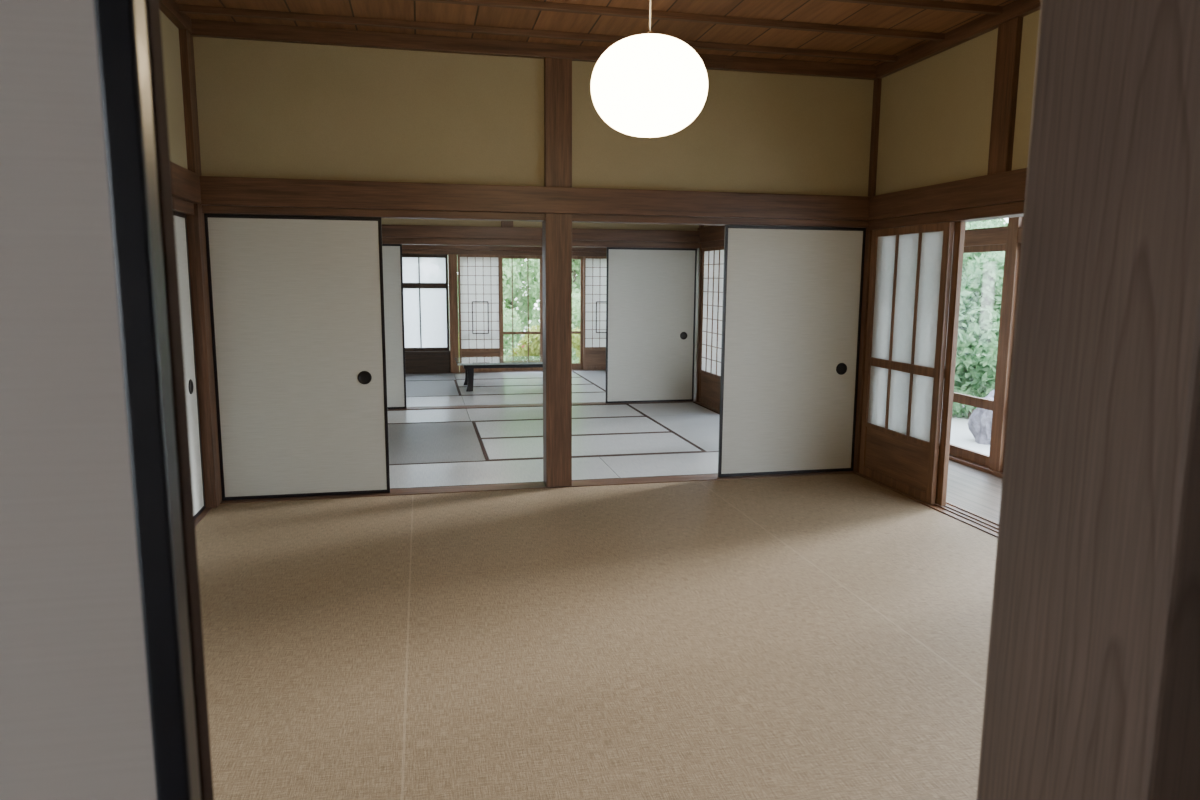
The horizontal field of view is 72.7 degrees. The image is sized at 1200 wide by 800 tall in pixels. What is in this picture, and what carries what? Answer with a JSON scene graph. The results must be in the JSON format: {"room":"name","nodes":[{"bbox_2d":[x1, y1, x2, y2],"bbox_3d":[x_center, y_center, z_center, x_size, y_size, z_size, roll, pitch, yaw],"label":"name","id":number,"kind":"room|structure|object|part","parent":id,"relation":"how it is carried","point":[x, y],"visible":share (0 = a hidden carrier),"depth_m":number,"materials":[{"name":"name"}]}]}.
{"room":"traditional dwelling","nodes":[
{"label":"traditional dwelling","id":0,"kind":"room"},
{"bbox_2d":[160,10,187,168],"bbox_3d":[-2.735,-0.927,6.006,0.160,2.890,12.160,-1,9,-12],"label":"wall","id":1,"kind":"structure","parent":0,"point":[170,45],"depth_m":4.48,"materials":[{"name":"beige paint"}]},
{"bbox_2d":[0,0,200,799],"bbox_3d":[-0.717,0.469,0.336,1.050,1.754,0.024,-1,9,-12],"label":"door","id":2,"kind":"structure","parent":1,"relation":"in","point":[97,692],"depth_m":0.37,"materials":[{"name":"paper"}]},
{"bbox_3d":[-0.717,0.469,0.336,1.050,1.754,0.019,-1,9,-12],"label":"frame","id":3,"kind":"part","parent":2,"relation":"part of","materials":[{"name":"black paint"}]},
{"bbox_2d":[159,0,191,33],"bbox_3d":[-1.854,-1.797,2.325,0.050,0.085,4.880,-1,9,-12],"label":"trim","id":4,"kind":"structure","parent":1,"relation":"attached to","point":[170,8],"depth_m":4.41,"materials":[{"name":"brown wood"}]},
{"bbox_2d":[145,0,213,799],"bbox_3d":[-0.722,0.465,0.358,1.050,1.754,0.024,-1,9,-12],"label":"door","id":5,"kind":"structure","parent":1,"relation":"in","point":[152,7],"depth_m":0.40,"materials":[{"name":"wood"}]},
{"bbox_2d":[173,197,193,214],"bbox_3d":[-1.910,-0.766,2.425,0.110,0.065,4.800,-1,9,-12],"label":"trim","id":6,"kind":"structure","parent":1,"relation":"attached to","point":[180,206],"depth_m":4.54,"materials":[{"name":"brown wood"}]},
{"bbox_2d":[170,161,200,203],"bbox_3d":[-1.846,-0.881,2.422,0.060,0.165,4.800,-1,9,-12],"label":"trim","id":7,"kind":"structure","parent":1,"relation":"attached to","point":[185,183],"depth_m":4.45,"materials":[{"name":"brown wood"}]},
{"bbox_2d":[174,211,204,518],"bbox_3d":[-2.301,-0.131,4.337,0.024,1.754,1.060,-1,9,-12],"label":"door","id":8,"kind":"structure","parent":1,"relation":"in","point":[180,222],"depth_m":4.73,"materials":[{"name":"paper"}]},
{"bbox_3d":[-2.377,-0.077,4.737,0.008,0.088,0.088,-1,9,-12],"label":"handle","id":9,"kind":"part","parent":8,"relation":"part of","materials":[{"name":"brown metal"}]},
{"bbox_2d":[178,29,221,507],"bbox_3d":[-2.442,-0.764,4.910,0.140,2.890,0.250,-1,9,-12],"label":"trim","id":10,"kind":"structure","parent":1,"relation":"attached to","point":[198,269],"depth_m":4.84,"materials":[{"name":"brown wood"}]},
{"bbox_2d":[195,507,211,526],"bbox_3d":[-1.924,1.015,2.687,0.105,0.025,4.800,-1,9,-12],"label":"trim","id":11,"kind":"structure","parent":1,"relation":"attached to","point":[206,510],"depth_m":4.84,"materials":[{"name":"brown wood"}]},
{"bbox_2d":[220,471,856,503],"bbox_3d":[-0.261,0.592,5.631,4.440,0.025,0.155,-1,9,-12],"label":"trim","id":12,"kind":"structure","parent":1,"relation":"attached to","point":[578,483],"depth_m":5.57,"materials":[{"name":"brown wood"}]},
{"bbox_2d":[388,400,695,409],"bbox_3d":[-1.026,0.074,9.110,4.440,0.025,0.155,-1,9,-12],"label":"trim","id":13,"kind":"structure","parent":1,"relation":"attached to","point":[585,403],"depth_m":9.10,"materials":[{"name":"brown wood"}]},
{"bbox_2d":[193,37,873,195],"bbox_3d":[-0.248,-1.742,5.294,4.640,1.040,0.060,-1,9,-12],"label":"wall","id":14,"kind":"structure","parent":0,"point":[266,109],"depth_m":5.15,"materials":[{"name":"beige paint"}]},
{"bbox_2d":[204,214,389,500],"bbox_3d":[-1.881,-0.255,5.135,1.030,1.773,0.027,-1,9,-12],"label":"door","id":15,"kind":"structure","parent":14,"relation":"in","point":[297,315],"depth_m":5.12,"materials":[{"name":"paper"}]},
{"bbox_3d":[-1.509,-0.143,5.224,0.088,0.088,0.008,-1,9,-12],"label":"handle","id":16,"kind":"part","parent":15,"relation":"part of","materials":[{"name":"brown metal"}]},
{"bbox_2d":[191,19,877,79],"bbox_3d":[-0.233,-2.206,5.172,4.440,0.085,0.050,-1,9,-12],"label":"trim","id":17,"kind":"structure","parent":14,"relation":"attached to","point":[200,28],"depth_m":5.03,"materials":[{"name":"brown wood"}]},
{"bbox_2d":[200,176,869,220],"bbox_3d":[-0.236,-1.294,5.294,4.440,0.165,0.075,-1,9,-12],"label":"beam","id":18,"kind":"structure","parent":14,"relation":"attached to","point":[215,190],"depth_m":5.20,"materials":[{"name":"brown wood"}]},
{"bbox_2d":[202,205,868,227],"bbox_3d":[-0.251,-1.206,5.373,4.440,0.057,0.130,-1,9,-12],"label":"trim","id":19,"kind":"structure","parent":14,"relation":"attached to","point":[206,209],"depth_m":5.25,"materials":[{"name":"brown wood"}]},
{"bbox_2d":[542,58,571,486],"bbox_3d":[-0.286,-0.839,5.423,0.175,2.865,0.155,-1,9,-12],"label":"pillar","id":20,"kind":"structure","parent":14,"relation":"attached to","point":[556,228],"depth_m":5.36,"materials":[{"name":"brown wood"}]},
{"bbox_2d":[718,225,865,476],"bbox_3d":[1.372,-0.339,5.839,1.059,1.773,0.027,-1,9,-12],"label":"door","id":21,"kind":"structure","parent":14,"relation":"in","point":[792,305],"depth_m":5.83,"materials":[{"name":"paper"}]},
{"bbox_3d":[1.759,-0.227,5.930,0.088,0.088,0.008,-1,9,-12],"label":"handle","id":22,"kind":"part","parent":21,"relation":"part of","materials":[{"name":"brown metal"}]},
{"bbox_2d":[381,218,698,230],"bbox_3d":[-1.013,-2.259,8.774,4.640,1.040,0.060,-1,9,-12],"label":"wall","id":23,"kind":"structure","parent":0,"point":[385,221],"depth_m":8.84,"materials":[{"name":"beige paint"}]},
{"bbox_2d":[382,244,406,408],"bbox_3d":[-2.620,-0.762,8.607,1.075,1.754,0.027,-1,9,-12],"label":"door","id":24,"kind":"structure","parent":23,"relation":"in","point":[392,253],"depth_m":8.69,"materials":[{"name":"paper"}]},
{"bbox_2d":[501,221,512,226],"bbox_3d":[-1.008,-2.281,8.771,0.130,0.835,0.120,-1,9,-12],"label":"trim","id":25,"kind":"structure","parent":23,"relation":"attached to","point":[503,223],"depth_m":8.77,"materials":[{"name":"brown wood"}]},
{"bbox_2d":[382,237,698,248],"bbox_3d":[-1.017,-1.714,8.854,4.440,0.077,0.130,-1,9,-12],"label":"trim","id":26,"kind":"structure","parent":23,"relation":"attached to","point":[385,240],"depth_m":8.82,"materials":[{"name":"brown wood"}]},
{"bbox_2d":[382,225,699,241],"bbox_3d":[-1.002,-1.797,8.775,4.440,0.125,0.075,-1,9,-12],"label":"trim","id":27,"kind":"structure","parent":23,"relation":"attached to","point":[417,231],"depth_m":8.77,"materials":[{"name":"brown wood"}]},
{"bbox_2d":[605,247,696,402],"bbox_3d":[0.583,-0.844,9.299,1.050,1.754,0.027,-1,9,-12],"label":"door","id":28,"kind":"structure","parent":23,"relation":"in","point":[651,292],"depth_m":9.29,"materials":[{"name":"paper"}]},
{"bbox_3d":[0.965,-0.741,9.388,0.088,0.088,0.008,-1,9,-12],"label":"handle","id":29,"kind":"part","parent":28,"relation":"part of","materials":[{"name":"brown metal"}]},
{"bbox_2d":[175,0,1014,65],"bbox_3d":[0.248,-1.914,2.745,4.740,0.050,5.110,-1,9,-12],"label":"ceiling","id":30,"kind":"structure","parent":0,"point":[808,11],"depth_m":4.64,"materials":[{"name":"brown wood"}]},
{"bbox_2d":[178,4,896,61],"bbox_3d":[-0.176,-2.193,4.912,4.440,0.035,0.040,-1,9,-12],"label":"ceiling beam","id":31,"kind":"structure","parent":30,"relation":"attached to","point":[191,9],"depth_m":4.79,"materials":[{"name":"brown wood"}]},
{"bbox_2d":[591,0,707,136],"bbox_3d":[0.181,-1.440,2.930,0.426,0.943,0.426,-1,9,-12],"label":"pendant lamp","id":32,"kind":"object","parent":30,"relation":"hanging from","point":[649,84],"visible":1,"depth_m":2.82,"materials":[{"name":"paper"}]},
{"bbox_3d":[0.182,-1.610,2.905,0.007,0.568,0.007,-1,9,-12],"label":"cord","id":33,"kind":"part","parent":32,"relation":"part of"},
{"bbox_2d":[410,0,944,40],"bbox_3d":[-0.070,-2.121,4.429,4.440,0.035,0.040,-1,9,-12],"label":"ceiling beam","id":34,"kind":"structure","parent":30,"relation":"attached to","point":[517,4],"depth_m":4.55,"materials":[{"name":"brown wood"}]},
{"bbox_2d":[704,10,1039,226],"bbox_3d":[1.730,-1.942,6.776,0.060,1.050,12.280,-1,9,-12],"label":"wall","id":35,"kind":"structure","parent":0,"point":[936,111],"depth_m":4.93,"materials":[{"name":"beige paint"}]},
{"bbox_2d":[583,256,606,369],"bbox_3d":[0.051,-1.347,12.692,0.630,1.754,0.031,-1,9,-12],"label":"door","id":36,"kind":"structure","parent":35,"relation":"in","point":[594,267],"depth_m":12.66,"materials":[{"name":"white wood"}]},
{"bbox_3d":[0.047,-0.662,12.793,0.580,0.280,0.012,-1,9,-12],"label":"panel","id":37,"kind":"part","parent":36,"relation":"part of","materials":[{"name":"brown wood"}]},
{"bbox_3d":[0.057,-1.290,12.696,0.248,0.488,0.020,-1,9,-12],"label":"inset frame","id":38,"kind":"part","parent":36,"relation":"part of","materials":[{"name":"white paper"}]},
{"bbox_2d":[693,225,703,401],"bbox_3d":[1.179,-1.397,9.364,0.130,2.890,0.160,-1,9,-12],"label":"trim","id":39,"kind":"structure","parent":35,"relation":"attached to","point":[699,251],"depth_m":9.38,"materials":[{"name":"brown wood"}]},
{"bbox_2d":[697,225,724,242],"bbox_3d":[1.141,-1.866,9.234,0.055,0.165,6.900,-1,9,-12],"label":"trim","id":40,"kind":"structure","parent":35,"relation":"attached to","point":[714,232],"depth_m":8.81,"materials":[{"name":"brown wood"}]},
{"bbox_2d":[699,246,723,410],"bbox_3d":[1.264,-0.784,8.925,0.030,1.754,0.900,-1,9,-12],"label":"door","id":41,"kind":"structure","parent":35,"relation":"in","point":[713,257],"depth_m":9.04,"materials":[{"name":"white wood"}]},
{"bbox_3d":[1.260,-0.110,9.024,0.012,0.300,0.850,-1,9,-12],"label":"panel","id":42,"kind":"part","parent":41,"relation":"part of","materials":[{"name":"brown wood"}]},
{"bbox_2d":[701,201,1024,247],"bbox_3d":[1.742,-1.392,6.829,0.140,0.065,11.940,-1,9,-12],"label":"trim","id":43,"kind":"structure","parent":35,"relation":"attached to","point":[1014,209],"depth_m":4.88,"materials":[{"name":"brown wood"}]},
{"bbox_2d":[853,78,881,472],"bbox_3d":[1.947,-0.882,5.902,0.118,2.890,0.165,-1,9,-12],"label":"trim","id":44,"kind":"structure","parent":35,"relation":"attached to","point":[877,83],"depth_m":5.83,"materials":[{"name":"brown wood"}]},
{"bbox_2d":[859,222,954,503],"bbox_3d":[2.025,-0.270,5.465,0.032,1.754,0.880,-1,9,-12],"label":"door","id":45,"kind":"structure","parent":35,"relation":"in","point":[910,277],"depth_m":5.40,"materials":[{"name":"brown wood"}]},
{"bbox_3d":[2.021,0.395,5.563,0.012,0.310,0.768,-1,9,-12],"label":"panel","id":46,"kind":"part","parent":45,"relation":"part of","materials":[{"name":"brown wood"}]},
{"bbox_3d":[2.026,-0.426,5.442,0.004,1.349,0.768,-1,9,-12],"label":"glass pane","id":47,"kind":"part","parent":45,"relation":"part of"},
{"bbox_2d":[826,0,1002,14],"bbox_3d":[0.036,-2.049,3.945,4.440,0.035,0.040,-1,9,-12],"label":"trim","id":48,"kind":"structure","parent":35,"relation":"attached to","point":[921,4],"depth_m":4.31,"materials":[{"name":"brown wood"}]},
{"bbox_2d":[869,168,1026,220],"bbox_3d":[2.428,-0.997,3.386,0.055,0.165,4.880,-1,9,-12],"label":"trim","id":49,"kind":"structure","parent":35,"relation":"attached to","point":[1008,186],"depth_m":4.81,"materials":[{"name":"brown wood"}]},
{"bbox_2d":[936,221,965,505],"bbox_3d":[2.076,-0.264,5.430,0.032,1.754,0.880,-1,9,-12],"label":"door","id":50,"kind":"structure","parent":35,"relation":"in","point":[959,227],"depth_m":5.01,"materials":[{"name":"brown wood"}]},
{"bbox_2d":[876,0,1040,78],"bbox_3d":[2.438,-1.907,3.253,0.045,0.085,4.880,-1,9,-12],"label":"trim","id":51,"kind":"structure","parent":35,"relation":"attached to","point":[986,23],"depth_m":4.74,"materials":[{"name":"brown wood"}]},
{"bbox_2d":[987,17,1022,174],"bbox_3d":[2.202,-1.637,4.426,0.045,0.796,0.150,-1,9,-12],"label":"trim","id":52,"kind":"structure","parent":35,"relation":"attached to","point":[1009,37],"depth_m":4.40,"materials":[{"name":"brown wood"}]},
{"bbox_2d":[946,460,1001,522],"bbox_3d":[2.343,0.425,7.200,1.060,0.050,13.200,-1,9,-12],"label":"floor","id":53,"kind":"structure","parent":0,"point":[978,492],"depth_m":5.66,"materials":[{"name":"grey wood"}]},
{"bbox_2d":[949,454,1002,477],"bbox_3d":[2.763,0.389,7.288,0.140,0.060,13.200,-1,9,-12],"label":"trim","id":54,"kind":"structure","parent":53,"relation":"on","point":[956,459],"depth_m":6.33,"materials":[{"name":"brown wood"}]},
{"bbox_2d":[949,244,1005,466],"bbox_3d":[2.917,-0.372,6.489,0.032,1.680,0.850,-1,9,-12],"label":"door","id":55,"kind":"structure","parent":54,"relation":"on","point":[983,459],"depth_m":6.35,"materials":[{"name":"brown wood"}]},
{"bbox_2d":[989,216,1022,471],"bbox_3d":[3.021,-0.480,5.994,0.110,2.160,0.110,-1,9,-12],"label":"trim","id":56,"kind":"structure","parent":53,"relation":"on","point":[1013,249],"depth_m":5.98,"materials":[{"name":"brown wood"}]},
{"bbox_3d":[-0.265,0.685,5.424,4.740,0.100,15.600,-1,9,-12],"label":"floor","id":57,"kind":"structure","parent":0,"visible":0},
{"bbox_2d":[388,408,469,423],"bbox_3d":[-2.232,0.183,8.331,1.746,0.022,0.856,-1,9,-12],"label":"mat","id":58,"kind":"object","parent":57,"relation":"on","point":[455,414],"visible":0.37,"depth_m":8.39,"materials":[{"name":"fabric"}]},
{"bbox_2d":[406,373,455,380],"bbox_3d":[-2.965,-0.313,11.665,1.746,0.022,0.896,-1,9,-12],"label":"mat","id":59,"kind":"object","parent":57,"relation":"on","point":[418,376],"visible":0.36,"depth_m":11.80,"materials":[{"name":"fabric"}]},
{"bbox_2d":[406,380,460,396],"bbox_3d":[-2.270,-0.148,10.575,0.856,0.022,1.546,-1,9,-12],"label":"mat","id":60,"kind":"object","parent":57,"relation":"on","point":[439,387],"visible":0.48,"depth_m":10.53,"materials":[{"name":"fabric"}]},
{"bbox_2d":[406,395,464,406],"bbox_3d":[-2.448,0.037,9.317,1.746,0.022,0.856,-1,9,-12],"label":"mat","id":61,"kind":"object","parent":57,"relation":"on","point":[454,400],"visible":0.36,"depth_m":9.41,"materials":[{"name":"fabric"}]},
{"bbox_2d":[388,421,488,463],"bbox_3d":[-1.494,0.363,7.144,0.896,0.022,1.796,-1,9,-12],"label":"mat","id":62,"kind":"object","parent":57,"relation":"on","point":[443,441],"visible":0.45,"depth_m":7.01,"materials":[{"name":"fabric"}]},
{"bbox_2d":[448,254,458,372],"bbox_3d":[-2.199,-1.282,12.243,0.130,1.780,0.170,-1,9,-12],"label":"trim","id":63,"kind":"structure","parent":57,"relation":"on","point":[452,258],"depth_m":12.15,"materials":[{"name":"brown wood"}]},
{"bbox_2d":[389,456,619,488],"bbox_3d":[-0.815,0.538,5.984,1.806,0.022,0.776,-1,9,-12],"label":"mat","id":64,"kind":"object","parent":57,"relation":"on","point":[485,472],"visible":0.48,"depth_m":5.97,"materials":[{"name":"fabric"}]},
{"bbox_2d":[454,371,579,379],"bbox_3d":[-1.236,-0.360,12.065,1.796,0.022,0.846,-1,9,-12],"label":"mat","id":65,"kind":"object","parent":57,"relation":"on","point":[531,374],"visible":0.62,"depth_m":12.01,"materials":[{"name":"fabric"}]},
{"bbox_2d":[456,377,591,386],"bbox_3d":[-1.061,-0.242,11.267,1.796,0.022,0.796,-1,9,-12],"label":"mat","id":66,"kind":"object","parent":57,"relation":"on","point":[575,380],"visible":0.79,"depth_m":11.23,"materials":[{"name":"fabric"}]},
{"bbox_2d":[459,369,591,372],"bbox_3d":[-0.933,-0.449,12.666,2.730,0.025,0.210,-1,9,-12],"label":"trim","id":67,"kind":"structure","parent":57,"relation":"on","point":[580,369],"depth_m":12.62,"materials":[{"name":"brown wood"}]},
{"bbox_2d":[458,255,501,371],"bbox_3d":[-1.810,-1.299,12.290,0.630,1.754,0.031,-1,9,-12],"label":"door","id":68,"kind":"structure","parent":67,"relation":"on","point":[479,276],"depth_m":12.27,"materials":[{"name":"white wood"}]},
{"bbox_3d":[-1.815,-0.615,12.391,0.580,0.280,0.012,-1,9,-12],"label":"panel","id":69,"kind":"part","parent":68,"relation":"part of","materials":[{"name":"brown wood"}]},
{"bbox_3d":[-1.804,-1.242,12.294,0.248,0.488,0.020,-1,9,-12],"label":"inset frame","id":70,"kind":"part","parent":68,"relation":"part of","materials":[{"name":"white paper"}]},
{"bbox_2d":[500,255,541,370],"bbox_3d":[-1.203,-1.326,12.497,0.635,1.754,0.032,-1,9,-12],"label":"door","id":71,"kind":"structure","parent":67,"relation":"on","point":[502,257],"depth_m":12.47,"materials":[{"name":"brown wood"}]},
{"bbox_2d":[542,256,582,369],"bbox_3d":[-0.583,-1.342,12.631,0.635,1.754,0.032,-1,9,-12],"label":"door","id":72,"kind":"structure","parent":67,"relation":"on","point":[575,366],"depth_m":12.67,"materials":[{"name":"brown wood"}]},
{"bbox_2d":[459,384,604,395],"bbox_3d":[-0.890,-0.127,10.494,1.796,0.022,0.796,-1,9,-12],"label":"mat","id":73,"kind":"object","parent":57,"relation":"on","point":[576,388],"visible":0.75,"depth_m":10.46,"materials":[{"name":"fabric"}]},
{"bbox_2d":[455,356,542,391],"bbox_3d":[-1.163,-0.351,10.685,1.420,0.362,0.850,-1,9,-12],"label":"table","id":74,"kind":"object","parent":73,"relation":"on","point":[469,364],"visible":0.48,"depth_m":10.35,"materials":[{"name":"black paint"}]},
{"bbox_3d":[-1.771,-0.370,10.869,0.100,0.338,0.100,-1,9,-12],"label":"leg","id":75,"kind":"part","parent":74,"relation":"part of","materials":[{"name":"black paint"}]},
{"bbox_3d":[-1.639,-0.281,10.270,0.100,0.338,0.100,-1,9,-12],"label":"leg","id":76,"kind":"part","parent":74,"relation":"part of","materials":[{"name":"black paint"}]},
{"bbox_2d":[462,392,605,405],"bbox_3d":[-0.714,-0.008,9.692,1.796,0.022,0.856,-1,9,-12],"label":"mat","id":77,"kind":"object","parent":57,"relation":"on","point":[582,397],"visible":0.59,"depth_m":9.67,"materials":[{"name":"fabric"}]},
{"bbox_2d":[466,404,643,421],"bbox_3d":[-0.497,0.139,8.706,1.796,0.022,0.856,-1,9,-12],"label":"mat","id":78,"kind":"object","parent":57,"relation":"on","point":[604,410],"visible":0.7,"depth_m":8.67,"materials":[{"name":"fabric"}]},
{"bbox_2d":[475,416,670,439],"bbox_3d":[-0.290,0.265,7.860,1.756,0.022,0.896,-1,9,-12],"label":"mat","id":79,"kind":"object","parent":57,"relation":"on","point":[636,424],"visible":0.76,"depth_m":7.83,"materials":[{"name":"fabric"}]},
{"bbox_2d":[572,370,605,382],"bbox_3d":[0.123,-0.343,12.004,0.826,0.022,1.546,-1,9,-12],"label":"mat","id":80,"kind":"object","parent":57,"relation":"on","point":[594,376],"visible":0.26,"depth_m":12.06,"materials":[{"name":"fabric"}]},
{"bbox_2d":[481,432,702,459],"bbox_3d":[-0.099,0.394,6.990,1.756,0.022,0.896,-1,9,-12],"label":"mat","id":81,"kind":"object","parent":57,"relation":"on","point":[654,442],"visible":0.77,"depth_m":6.95,"materials":[{"name":"fabric"}]},
{"bbox_2d":[195,473,997,799],"bbox_3d":[0.246,0.957,3.189,4.380,0.020,4.885,-1,9,-12],"label":"carpet","id":82,"kind":"object","parent":57,"relation":"on","point":[812,637],"visible":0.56,"depth_m":3.18,"materials":[{"name":"beige carpet"}]},
{"bbox_2d":[592,383,605,391],"bbox_3d":[0.475,-0.105,10.404,0.826,0.022,1.756,-1,9,-12],"label":"mat","id":83,"kind":"object","parent":57,"relation":"on","point":[602,386],"visible":0.16,"depth_m":10.93,"materials":[{"name":"fabric"}]},
{"bbox_2d":[599,451,717,477],"bbox_3d":[0.910,0.494,6.357,1.716,0.022,0.776,-1,9,-12],"label":"mat","id":84,"kind":"object","parent":57,"relation":"on","point":[683,463],"visible":0.35,"depth_m":6.27,"materials":[{"name":"fabric"}]},
{"bbox_2d":[626,402,718,415],"bbox_3d":[0.788,0.106,8.984,0.826,0.022,0.856,-1,9,-12],"label":"mat","id":85,"kind":"object","parent":57,"relation":"on","point":[685,408],"visible":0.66,"depth_m":8.94,"materials":[{"name":"fabric"}]},
{"bbox_2d":[646,414,718,451],"bbox_3d":[1.071,0.297,7.698,0.826,0.022,1.796,-1,9,-12],"label":"mat","id":86,"kind":"object","parent":57,"relation":"on","point":[701,431],"visible":0.35,"depth_m":7.84,"materials":[{"name":"fabric"}]},
{"bbox_2d":[696,402,998,537],"bbox_3d":[1.726,0.399,7.092,0.190,0.044,11.940,-1,9,-12],"label":"trim","id":87,"kind":"structure","parent":57,"relation":"on","point":[985,525],"depth_m":4.99,"materials":[{"name":"brown wood"}]},
{"bbox_2d":[977,0,1199,799],"bbox_3d":[0.330,-0.090,0.452,0.120,2.890,0.126,-1,9,-12],"label":"pillar","id":88,"kind":"structure","parent":57,"relation":"on","point":[1092,691],"depth_m":0.44,"materials":[{"name":"brown wood"}]},
{"bbox_3d":[-1.755,-1.841,12.253,4.640,2.890,0.060,-1,9,-12],"label":"wall","id":89,"kind":"structure","parent":0,"visible":0},
{"bbox_2d":[402,254,449,350],"bbox_3d":[-2.607,-1.444,12.124,0.700,1.430,0.032,-1,9,-12],"label":"window","id":90,"kind":"structure","parent":89,"relation":"in","point":[425,276],"depth_m":12.12,"materials":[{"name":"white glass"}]},
{"bbox_2d":[405,351,449,354],"bbox_3d":[-3.094,-0.696,12.108,1.705,0.050,0.140,-1,9,-12],"label":"trim","id":91,"kind":"structure","parent":89,"relation":"attached to","point":[406,352],"depth_m":12.15,"materials":[{"name":"brown wood"}]},
{"bbox_2d":[405,354,450,373],"bbox_3d":[-3.089,-0.519,12.109,1.705,0.300,0.030,-1,9,-12],"label":"trim","id":92,"kind":"structure","parent":89,"relation":"attached to","point":[414,364],"depth_m":12.20,"materials":[{"name":"brown wood"}]},
{"bbox_2d":[402,245,606,251],"bbox_3d":[-1.738,-2.309,12.120,4.440,0.165,0.070,-1,9,-12],"label":"trim","id":93,"kind":"structure","parent":89,"relation":"attached to","point":[421,247],"depth_m":12.12,"materials":[{"name":"brown wood"}]},
{"bbox_2d":[402,249,606,255],"bbox_3d":[-1.758,-2.208,12.223,4.440,0.065,0.170,-1,9,-12],"label":"trim","id":94,"kind":"structure","parent":89,"relation":"attached to","point":[404,251],"depth_m":12.15,"materials":[{"name":"brown wood"}]},
{"label":"outside","id":95,"kind":"structure","parent":0,"visible":0},
{"bbox_2d":[505,328,989,454],"bbox_3d":[3.511,0.208,12.185,40.000,0.120,50.000,-1,9,-12],"label":"ground","id":96,"kind":"structure","parent":95,"point":[961,436],"depth_m":10.08,"materials":[{"name":"white gravel"}]},
{"bbox_2d":[448,259,522,341],"bbox_3d":[-2.871,-3.020,17.961,2.376,4.580,2.219,0,8,-6],"label":"tree","id":97,"kind":"object","parent":96,"relation":"on","point":[507,270],"visible":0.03,"depth_m":17.82,"materials":[{"name":"green plant"}]},
{"bbox_2d":[503,301,521,356],"bbox_3d":[-2.080,-1.241,15.862,1.172,1.609,1.287,-1,9,-12],"label":"shrub","id":98,"kind":"object","parent":96,"relation":"on","point":[507,320],"visible":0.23,"depth_m":15.61,"materials":[{"name":"green plant"}]},
{"bbox_2d":[503,259,539,349],"bbox_3d":[-2.175,-4.164,20.556,2.414,6.096,2.101,-3,9,-21],"label":"tree","id":99,"kind":"object","parent":96,"relation":"on","point":[520,302],"visible":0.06,"depth_m":20.57,"materials":[{"name":"green plant"}]},
{"bbox_2d":[509,325,539,355],"bbox_3d":[-1.180,-0.753,14.329,1.052,1.157,0.946,1,8,5],"label":"shrub","id":100,"kind":"object","parent":96,"relation":"on","point":[534,346],"visible":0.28,"depth_m":14.07,"materials":[{"name":"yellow plant"}]},
{"bbox_2d":[522,259,579,359],"bbox_3d":[-0.647,-3.239,18.598,2.308,4.966,2.301,-1,9,-12],"label":"tree","id":101,"kind":"object","parent":96,"relation":"on","point":[533,264],"visible":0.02,"depth_m":18.46,"materials":[{"name":"green plant"}]},
{"bbox_2d":[572,289,579,362],"bbox_3d":[-0.578,-1.339,16.234,1.180,1.747,1.383,-3,9,-19],"label":"shrub","id":102,"kind":"object","parent":96,"relation":"on","point":[575,308],"visible":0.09,"depth_m":15.90,"materials":[{"name":"green plant"}]},
{"bbox_2d":[572,327,579,362],"bbox_3d":[-0.088,-0.798,14.704,1.039,1.167,1.067,-1,9,-12],"label":"shrub","id":103,"kind":"object","parent":96,"relation":"on","point":[576,346],"visible":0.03,"depth_m":14.57,"materials":[{"name":"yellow plant"}]},
{"bbox_2d":[952,251,1004,418],"bbox_3d":[5.191,-0.841,11.178,1.830,2.422,1.471,-1,9,-12],"label":"shrub","id":104,"kind":"object","parent":96,"relation":"on","point":[980,301],"visible":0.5,"depth_m":10.85,"materials":[{"name":"green plant"}]},
{"bbox_2d":[961,220,999,288],"bbox_3d":[6.338,-1.404,13.011,1.581,3.006,1.964,0,8,-5],"label":"shrub","id":105,"kind":"object","parent":96,"relation":"on","point":[970,257],"visible":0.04,"depth_m":12.95,"materials":[{"name":"green plant"}]},
{"bbox_2d":[968,390,993,444],"bbox_3d":[4.759,0.245,9.724,0.561,0.780,0.548,-1,9,-12],"label":"rock","id":106,"kind":"object","parent":96,"relation":"on","point":[980,420],"visible":0.23,"depth_m":9.67,"materials":[{"name":"stone"}]},
{"bbox_2d":[962,218,1007,285],"bbox_3d":[7.181,-1.914,15.462,1.925,3.288,1.953,-1,9,-12],"label":"shrub","id":107,"kind":"object","parent":96,"relation":"on","point":[1001,223],"visible":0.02,"depth_m":15.03,"materials":[{"name":"green plant"}]},
{"bbox_3d":[0.875,-1.760,13.355,1.020,2.520,0.050,-1,9,-12],"label":"wall","id":108,"kind":"structure","parent":0,"visible":0},
{"bbox_2d":[965,224,1007,231],"bbox_3d":[2.833,-1.501,6.742,0.032,0.260,1.710,-1,9,-12],"label":"window","id":109,"kind":"structure","parent":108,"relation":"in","point":[1002,227],"depth_m":6.21,"materials":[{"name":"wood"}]},
{"bbox_2d":[964,227,1021,246],"bbox_3d":[2.774,-1.357,7.030,0.100,0.110,13.200,-1,9,-12],"label":"trim","id":110,"kind":"structure","parent":108,"relation":"attached to","point":[996,236],"depth_m":6.13,"materials":[{"name":"brown wood"}]}
]}

